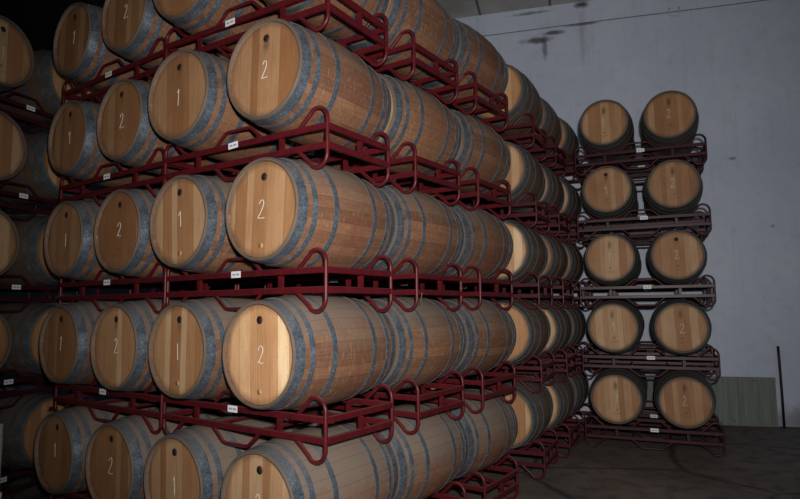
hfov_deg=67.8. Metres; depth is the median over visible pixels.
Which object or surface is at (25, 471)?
rack
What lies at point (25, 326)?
wine barrel
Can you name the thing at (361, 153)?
rack
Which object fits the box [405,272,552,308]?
rack
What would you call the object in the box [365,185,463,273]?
wine barrel
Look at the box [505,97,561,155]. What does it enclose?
wine barrel
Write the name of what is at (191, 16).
wine barrel
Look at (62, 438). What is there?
wine barrel
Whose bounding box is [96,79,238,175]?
wine barrel
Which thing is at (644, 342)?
rack
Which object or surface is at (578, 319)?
wine barrel
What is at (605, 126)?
wine barrel
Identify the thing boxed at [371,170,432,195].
wine barrel
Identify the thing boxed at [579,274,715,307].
rack
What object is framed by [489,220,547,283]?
wine barrel
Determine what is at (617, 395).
wine barrel
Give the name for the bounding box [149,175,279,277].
wine barrel
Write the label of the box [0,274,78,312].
rack
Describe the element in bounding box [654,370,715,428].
wine barrel
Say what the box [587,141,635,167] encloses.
wine barrel
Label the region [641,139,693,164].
wine barrel
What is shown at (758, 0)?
cable
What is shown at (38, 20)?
ceiling
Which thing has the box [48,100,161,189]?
wine barrel
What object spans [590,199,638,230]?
wine barrel
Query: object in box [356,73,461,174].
wine barrel
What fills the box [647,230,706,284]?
wine barrel
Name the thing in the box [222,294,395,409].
wine barrel
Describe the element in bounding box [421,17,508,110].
wine barrel
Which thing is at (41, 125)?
rack
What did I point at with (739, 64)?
wall
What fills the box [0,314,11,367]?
wine barrel
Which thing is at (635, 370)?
wine barrel
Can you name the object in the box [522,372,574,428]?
wine barrel
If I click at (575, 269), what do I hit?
wine barrel
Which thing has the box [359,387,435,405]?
wine barrel
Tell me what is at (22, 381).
rack
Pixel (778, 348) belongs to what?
bar
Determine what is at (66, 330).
wine barrel
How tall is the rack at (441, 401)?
0.368 m
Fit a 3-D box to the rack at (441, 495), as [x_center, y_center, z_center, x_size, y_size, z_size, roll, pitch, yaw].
[-0.290,1.913,4.499,1.470,0.368,0.636,-4,-7,35]
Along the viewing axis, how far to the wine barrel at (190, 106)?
3.82 m
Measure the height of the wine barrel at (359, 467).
0.680 m
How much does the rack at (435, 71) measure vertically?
0.368 m
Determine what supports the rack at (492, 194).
on the wine barrel
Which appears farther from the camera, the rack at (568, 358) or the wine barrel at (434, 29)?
the rack at (568, 358)
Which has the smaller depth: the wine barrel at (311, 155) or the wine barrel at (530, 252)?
the wine barrel at (311, 155)
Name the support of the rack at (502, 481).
on the floor
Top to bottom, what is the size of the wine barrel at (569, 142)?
0.680 m
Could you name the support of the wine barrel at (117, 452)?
on the rack at (82, 495)
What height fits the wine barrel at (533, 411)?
0.680 m
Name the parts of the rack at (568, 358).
rail, rail, rail, rail, rail, rail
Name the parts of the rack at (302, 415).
post, rail, rail, rail, post, rail, post, rail, rail, post, rail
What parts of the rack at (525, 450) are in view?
rail, rail, rail, rail, rail, rail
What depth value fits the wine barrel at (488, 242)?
4.97 m
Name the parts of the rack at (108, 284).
post, rail, rail, rail, rail, post, rail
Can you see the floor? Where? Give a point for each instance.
(757, 462)
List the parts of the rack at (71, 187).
post, rail, rail, rail, post, rail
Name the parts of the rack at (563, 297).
rail, rail, rail, rail, rail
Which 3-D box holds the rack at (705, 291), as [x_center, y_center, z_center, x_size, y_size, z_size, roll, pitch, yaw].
[3.321,0.601,8.054,1.470,0.368,0.636,-3,-6,23]
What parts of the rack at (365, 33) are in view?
rail, post, rail, rail, post, rail, post, rail, rail, rail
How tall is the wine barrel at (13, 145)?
0.680 m
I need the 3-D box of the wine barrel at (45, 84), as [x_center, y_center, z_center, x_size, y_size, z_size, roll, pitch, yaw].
[-3.538,-1.582,5.840,0.926,0.680,0.680,-2,-6,17]
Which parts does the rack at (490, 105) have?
rail, rail, rail, rail, rail, rail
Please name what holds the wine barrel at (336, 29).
on the rack at (365, 33)
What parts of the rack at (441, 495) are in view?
rail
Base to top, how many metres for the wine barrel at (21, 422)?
0.680 m
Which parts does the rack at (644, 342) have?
rail, rail, rail, rail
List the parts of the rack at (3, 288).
rail, rail, rail, rail, post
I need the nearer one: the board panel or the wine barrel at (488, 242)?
the wine barrel at (488, 242)
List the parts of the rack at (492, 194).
rail, rail, rail, rail, rail, post, rail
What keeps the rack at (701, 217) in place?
on the wine barrel at (651, 273)
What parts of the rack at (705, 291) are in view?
rail, rail, rail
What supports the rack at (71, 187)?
on the wine barrel at (69, 249)
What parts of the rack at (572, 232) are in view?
rail, rail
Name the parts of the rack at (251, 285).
rail, rail, rail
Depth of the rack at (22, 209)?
5.36 m
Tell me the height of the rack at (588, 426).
0.368 m
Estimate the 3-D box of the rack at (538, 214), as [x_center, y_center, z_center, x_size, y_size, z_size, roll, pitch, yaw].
[0.837,-0.340,6.506,1.470,0.368,0.636,-3,-6,26]
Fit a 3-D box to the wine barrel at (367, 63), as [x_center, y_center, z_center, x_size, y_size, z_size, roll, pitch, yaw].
[-0.625,-1.686,5.079,0.680,0.680,0.926,-4,-7,35]
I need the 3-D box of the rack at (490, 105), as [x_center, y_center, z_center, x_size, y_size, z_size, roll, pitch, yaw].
[0.207,-1.239,5.571,1.470,0.368,0.636,-4,-7,35]
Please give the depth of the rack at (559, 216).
6.92 m
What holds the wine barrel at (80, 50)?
on the rack at (151, 56)
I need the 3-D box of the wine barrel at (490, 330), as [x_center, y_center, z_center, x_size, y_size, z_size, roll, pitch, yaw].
[0.552,0.752,5.177,0.680,0.680,0.926,-4,-7,35]
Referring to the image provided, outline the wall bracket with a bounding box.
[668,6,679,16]
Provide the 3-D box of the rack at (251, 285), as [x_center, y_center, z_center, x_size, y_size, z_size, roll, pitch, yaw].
[-1.513,0.397,5.491,1.470,0.368,0.636,-4,-7,35]
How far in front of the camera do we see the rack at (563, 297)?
6.93 m
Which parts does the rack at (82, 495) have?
rail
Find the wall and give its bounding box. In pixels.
[0,0,799,426]
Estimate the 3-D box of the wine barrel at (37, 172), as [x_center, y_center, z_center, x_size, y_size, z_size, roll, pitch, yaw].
[-3.538,-0.779,5.737,0.926,0.680,0.680,-2,-6,17]
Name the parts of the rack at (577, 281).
rail, rail, rail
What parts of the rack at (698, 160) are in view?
rail, rail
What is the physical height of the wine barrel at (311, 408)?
0.680 m
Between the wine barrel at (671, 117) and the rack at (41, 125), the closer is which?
the rack at (41, 125)
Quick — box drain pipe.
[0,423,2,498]
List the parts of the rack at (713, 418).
rail, rail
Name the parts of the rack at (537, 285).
rail, rail, rail, rail, rail, rail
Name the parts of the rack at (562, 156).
rail, rail, rail, rail, rail, rail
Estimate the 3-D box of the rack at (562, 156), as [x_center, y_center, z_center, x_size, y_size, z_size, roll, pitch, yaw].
[1.267,-1.068,7.413,1.470,0.368,0.636,-3,-6,26]
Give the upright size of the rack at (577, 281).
0.368 m
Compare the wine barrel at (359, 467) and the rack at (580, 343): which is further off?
the rack at (580, 343)
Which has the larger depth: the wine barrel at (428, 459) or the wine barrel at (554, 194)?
the wine barrel at (554, 194)
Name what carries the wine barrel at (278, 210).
on the rack at (202, 280)
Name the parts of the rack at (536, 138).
rail, rail, rail, rail, rail, rail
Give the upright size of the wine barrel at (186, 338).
0.680 m
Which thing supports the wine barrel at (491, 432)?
on the rack at (502, 481)
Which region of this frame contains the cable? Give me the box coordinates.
[484,0,764,35]
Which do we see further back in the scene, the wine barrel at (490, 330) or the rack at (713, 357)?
the rack at (713, 357)
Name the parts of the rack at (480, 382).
rail, rail, rail, rail, rail, post, rail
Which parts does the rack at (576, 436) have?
rail, rail, rail, rail, rail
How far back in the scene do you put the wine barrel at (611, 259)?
6.97 m
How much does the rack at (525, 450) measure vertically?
0.368 m
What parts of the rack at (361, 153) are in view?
post, rail, rail, rail, post, rail, post, rail, rail, post, rail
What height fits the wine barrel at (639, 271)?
0.643 m
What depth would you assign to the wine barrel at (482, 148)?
5.05 m
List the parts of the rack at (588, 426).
rail, rail, rail, rail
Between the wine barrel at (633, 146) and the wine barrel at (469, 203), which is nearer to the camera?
the wine barrel at (469, 203)
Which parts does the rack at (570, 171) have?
rail, rail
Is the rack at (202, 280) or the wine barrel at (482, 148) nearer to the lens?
the rack at (202, 280)
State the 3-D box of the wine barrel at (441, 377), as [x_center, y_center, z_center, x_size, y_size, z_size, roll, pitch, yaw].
[0.515,1.692,6.459,0.680,0.680,0.926,-3,-6,26]
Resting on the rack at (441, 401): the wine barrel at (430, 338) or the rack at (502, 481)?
the wine barrel at (430, 338)
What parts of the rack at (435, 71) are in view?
rail, rail, rail, rail, post, rail, rail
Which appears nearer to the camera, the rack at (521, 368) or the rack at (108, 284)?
the rack at (108, 284)
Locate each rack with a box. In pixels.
[0,91,54,133]
[0,181,83,220]
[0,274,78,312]
[0,369,71,408]
[0,466,39,498]
[49,491,91,498]
[54,377,234,434]
[58,261,236,313]
[59,147,232,205]
[62,37,171,104]
[159,276,309,298]
[162,383,393,464]
[163,105,389,186]
[164,0,387,66]
[165,247,392,313]
[266,258,462,311]
[313,370,464,434]
[340,141,460,205]
[341,265,513,310]
[361,29,458,103]
[377,361,516,413]
[397,166,510,219]
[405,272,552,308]
[425,481,466,498]
[427,455,518,498]
[432,71,508,131]
[448,351,555,392]
[453,276,573,308]
[461,191,550,233]
[483,428,558,479]
[488,205,569,241]
[488,279,588,307]
[492,113,547,160]
[499,346,577,381]
[524,136,566,177]
[525,216,585,248]
[529,414,579,457]
[543,341,590,373]
[547,154,583,189]
[552,403,593,440]
[574,133,707,183]
[576,203,711,245]
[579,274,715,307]
[582,343,720,380]
[583,158,700,191]
[584,408,725,456]
[585,216,704,248]
[587,279,708,306]
[590,341,712,371]
[592,400,716,438]
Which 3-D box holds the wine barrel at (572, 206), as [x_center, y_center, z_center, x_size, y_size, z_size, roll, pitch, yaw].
[2.063,-0.611,8.007,0.680,0.680,0.926,-3,-6,26]
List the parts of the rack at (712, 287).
rail, rail, rail, rail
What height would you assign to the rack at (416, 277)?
0.368 m
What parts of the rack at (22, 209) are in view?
rail, rail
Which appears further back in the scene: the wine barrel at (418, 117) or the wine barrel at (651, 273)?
the wine barrel at (651, 273)
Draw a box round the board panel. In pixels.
[637,376,778,426]
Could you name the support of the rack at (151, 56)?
on the wine barrel at (74, 151)
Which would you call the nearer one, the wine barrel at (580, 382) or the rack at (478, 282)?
the rack at (478, 282)
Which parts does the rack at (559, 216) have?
rail, rail, rail, rail, rail, rail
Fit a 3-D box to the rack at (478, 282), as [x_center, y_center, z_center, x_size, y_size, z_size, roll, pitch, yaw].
[0.221,0.372,5.413,1.470,0.368,0.636,-4,-7,35]
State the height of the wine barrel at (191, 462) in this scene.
0.680 m
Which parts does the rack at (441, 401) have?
rail, rail, post, rail, rail, rail, rail, post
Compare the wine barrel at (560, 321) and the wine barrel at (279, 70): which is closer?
the wine barrel at (279, 70)
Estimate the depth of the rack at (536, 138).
6.11 m
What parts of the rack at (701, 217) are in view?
rail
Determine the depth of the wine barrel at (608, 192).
7.05 m
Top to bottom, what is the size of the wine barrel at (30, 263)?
0.680 m
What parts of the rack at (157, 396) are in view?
post, rail, rail, rail, post, rail, rail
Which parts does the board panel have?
rail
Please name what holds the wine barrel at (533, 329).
on the rack at (521, 368)
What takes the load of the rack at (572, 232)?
on the wine barrel at (575, 269)
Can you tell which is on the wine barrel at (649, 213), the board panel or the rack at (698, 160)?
the rack at (698, 160)
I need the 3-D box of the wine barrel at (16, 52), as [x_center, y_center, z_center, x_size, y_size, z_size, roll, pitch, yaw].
[-3.758,-1.650,5.128,0.926,0.680,0.680,-2,-6,17]
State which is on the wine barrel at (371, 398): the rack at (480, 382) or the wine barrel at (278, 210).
the rack at (480, 382)
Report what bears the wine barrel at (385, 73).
on the rack at (490, 105)
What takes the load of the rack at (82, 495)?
on the floor
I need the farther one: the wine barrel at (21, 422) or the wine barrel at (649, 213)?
the wine barrel at (649, 213)
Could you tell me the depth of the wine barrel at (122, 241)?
4.19 m
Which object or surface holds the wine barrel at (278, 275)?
on the rack at (251, 285)
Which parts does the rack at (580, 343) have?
rail, rail, rail, rail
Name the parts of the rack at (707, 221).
rail, rail, rail, rail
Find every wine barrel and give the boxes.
[0,15,33,92]
[0,50,98,124]
[0,111,26,181]
[0,131,90,204]
[0,210,19,274]
[0,216,70,285]
[0,302,57,375]
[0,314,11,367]
[0,390,72,468]
[34,397,174,493]
[39,300,136,384]
[44,200,152,283]
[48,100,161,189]
[53,2,154,89]
[85,405,231,498]
[90,298,190,391]
[94,189,199,277]
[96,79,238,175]
[101,0,230,68]
[144,413,301,498]
[148,49,300,165]
[148,296,264,399]
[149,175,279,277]
[153,0,293,53]
[220,423,397,498]
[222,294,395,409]
[225,157,394,268]
[225,275,285,278]
[227,18,390,152]
[263,0,388,40]
[292,145,381,178]
[299,397,370,426]
[334,40,384,73]
[346,0,459,80]
[353,403,467,498]
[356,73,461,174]
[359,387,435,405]
[363,296,465,390]
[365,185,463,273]
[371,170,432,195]
[384,72,422,89]
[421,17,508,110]
[427,389,517,478]
[428,109,510,193]
[431,192,472,205]
[431,377,480,389]
[435,297,515,376]
[436,203,512,278]
[475,64,542,141]
[478,198,499,214]
[482,141,545,211]
[486,375,552,448]
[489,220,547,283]
[493,298,550,364]
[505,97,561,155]
[511,163,564,220]
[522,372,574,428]
[528,299,572,357]
[530,230,567,283]
[539,117,579,171]
[549,366,588,414]
[550,178,581,229]
[553,239,583,286]
[553,300,586,351]
[579,100,633,161]
[582,166,636,222]
[584,233,640,285]
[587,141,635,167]
[587,300,643,353]
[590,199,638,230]
[590,368,646,423]
[599,363,647,388]
[605,258,641,285]
[624,301,644,326]
[640,90,698,155]
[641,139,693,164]
[644,159,702,218]
[644,200,694,227]
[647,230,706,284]
[647,262,689,284]
[650,299,711,354]
[654,365,701,388]
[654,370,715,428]
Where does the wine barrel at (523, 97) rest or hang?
on the rack at (536, 138)
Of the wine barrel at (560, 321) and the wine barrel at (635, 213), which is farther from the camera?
the wine barrel at (635, 213)
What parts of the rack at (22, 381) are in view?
rail, rail, rail, rail, post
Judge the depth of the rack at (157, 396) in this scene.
4.44 m
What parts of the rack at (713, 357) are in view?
rail, rail, rail, rail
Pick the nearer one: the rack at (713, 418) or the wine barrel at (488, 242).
the wine barrel at (488, 242)
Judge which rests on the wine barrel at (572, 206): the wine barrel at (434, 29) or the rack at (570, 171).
the rack at (570, 171)
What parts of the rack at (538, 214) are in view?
rail, rail, rail, rail, rail, rail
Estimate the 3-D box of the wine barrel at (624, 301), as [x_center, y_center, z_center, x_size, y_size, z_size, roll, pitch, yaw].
[2.995,1.020,8.142,0.643,0.643,0.926,-3,-6,23]
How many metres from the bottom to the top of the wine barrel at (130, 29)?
0.680 m
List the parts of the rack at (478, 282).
rail, rail, rail, rail, rail, post, rail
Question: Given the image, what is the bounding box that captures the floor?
[0,401,799,498]
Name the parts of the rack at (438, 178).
post, rail, rail, rail, post, rail, rail, rail, post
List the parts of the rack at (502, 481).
rail, rail, rail, rail, post, rail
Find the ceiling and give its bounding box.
[0,0,588,50]
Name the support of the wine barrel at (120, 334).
on the rack at (157, 396)
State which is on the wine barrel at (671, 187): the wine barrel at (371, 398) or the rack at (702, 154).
the rack at (702, 154)
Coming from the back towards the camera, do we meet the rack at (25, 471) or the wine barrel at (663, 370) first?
the wine barrel at (663, 370)
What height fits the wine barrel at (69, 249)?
0.680 m
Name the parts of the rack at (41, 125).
rail, rail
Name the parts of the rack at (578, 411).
rail, rail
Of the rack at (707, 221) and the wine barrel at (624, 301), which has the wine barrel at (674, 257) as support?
the rack at (707, 221)
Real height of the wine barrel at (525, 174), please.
0.680 m
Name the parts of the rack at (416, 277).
rail, rail, rail, post, rail, rail, post, rail, rail, post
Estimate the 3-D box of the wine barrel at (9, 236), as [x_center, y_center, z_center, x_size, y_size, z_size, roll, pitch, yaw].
[-3.757,-0.044,4.922,0.926,0.680,0.680,-2,-6,17]
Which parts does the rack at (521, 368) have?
rail, rail, rail, rail, rail, rail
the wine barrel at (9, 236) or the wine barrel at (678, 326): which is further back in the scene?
the wine barrel at (678, 326)
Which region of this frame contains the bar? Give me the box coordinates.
[777,346,785,427]
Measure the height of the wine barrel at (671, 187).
0.643 m
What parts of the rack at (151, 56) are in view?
rail, post, rail, rail, post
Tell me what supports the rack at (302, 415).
on the wine barrel at (191, 462)
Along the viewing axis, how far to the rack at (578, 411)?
7.40 m
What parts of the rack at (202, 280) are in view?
post, rail, rail, post, rail, rail, post, rail, rail, post, rail, rail, post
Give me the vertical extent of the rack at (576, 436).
0.368 m
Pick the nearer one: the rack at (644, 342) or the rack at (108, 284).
the rack at (108, 284)
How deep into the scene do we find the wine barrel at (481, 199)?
7.09 m
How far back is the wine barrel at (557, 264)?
6.72 m
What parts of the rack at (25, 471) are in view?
rail, rail, rail, post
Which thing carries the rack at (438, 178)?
on the wine barrel
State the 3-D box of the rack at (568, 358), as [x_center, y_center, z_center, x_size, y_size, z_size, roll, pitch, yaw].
[1.324,1.346,7.158,1.470,0.368,0.636,-3,-6,26]
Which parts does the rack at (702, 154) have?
rail, rail, rail, rail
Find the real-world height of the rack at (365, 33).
0.368 m
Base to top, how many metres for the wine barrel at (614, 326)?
0.643 m
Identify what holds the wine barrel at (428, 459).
on the rack at (441, 495)

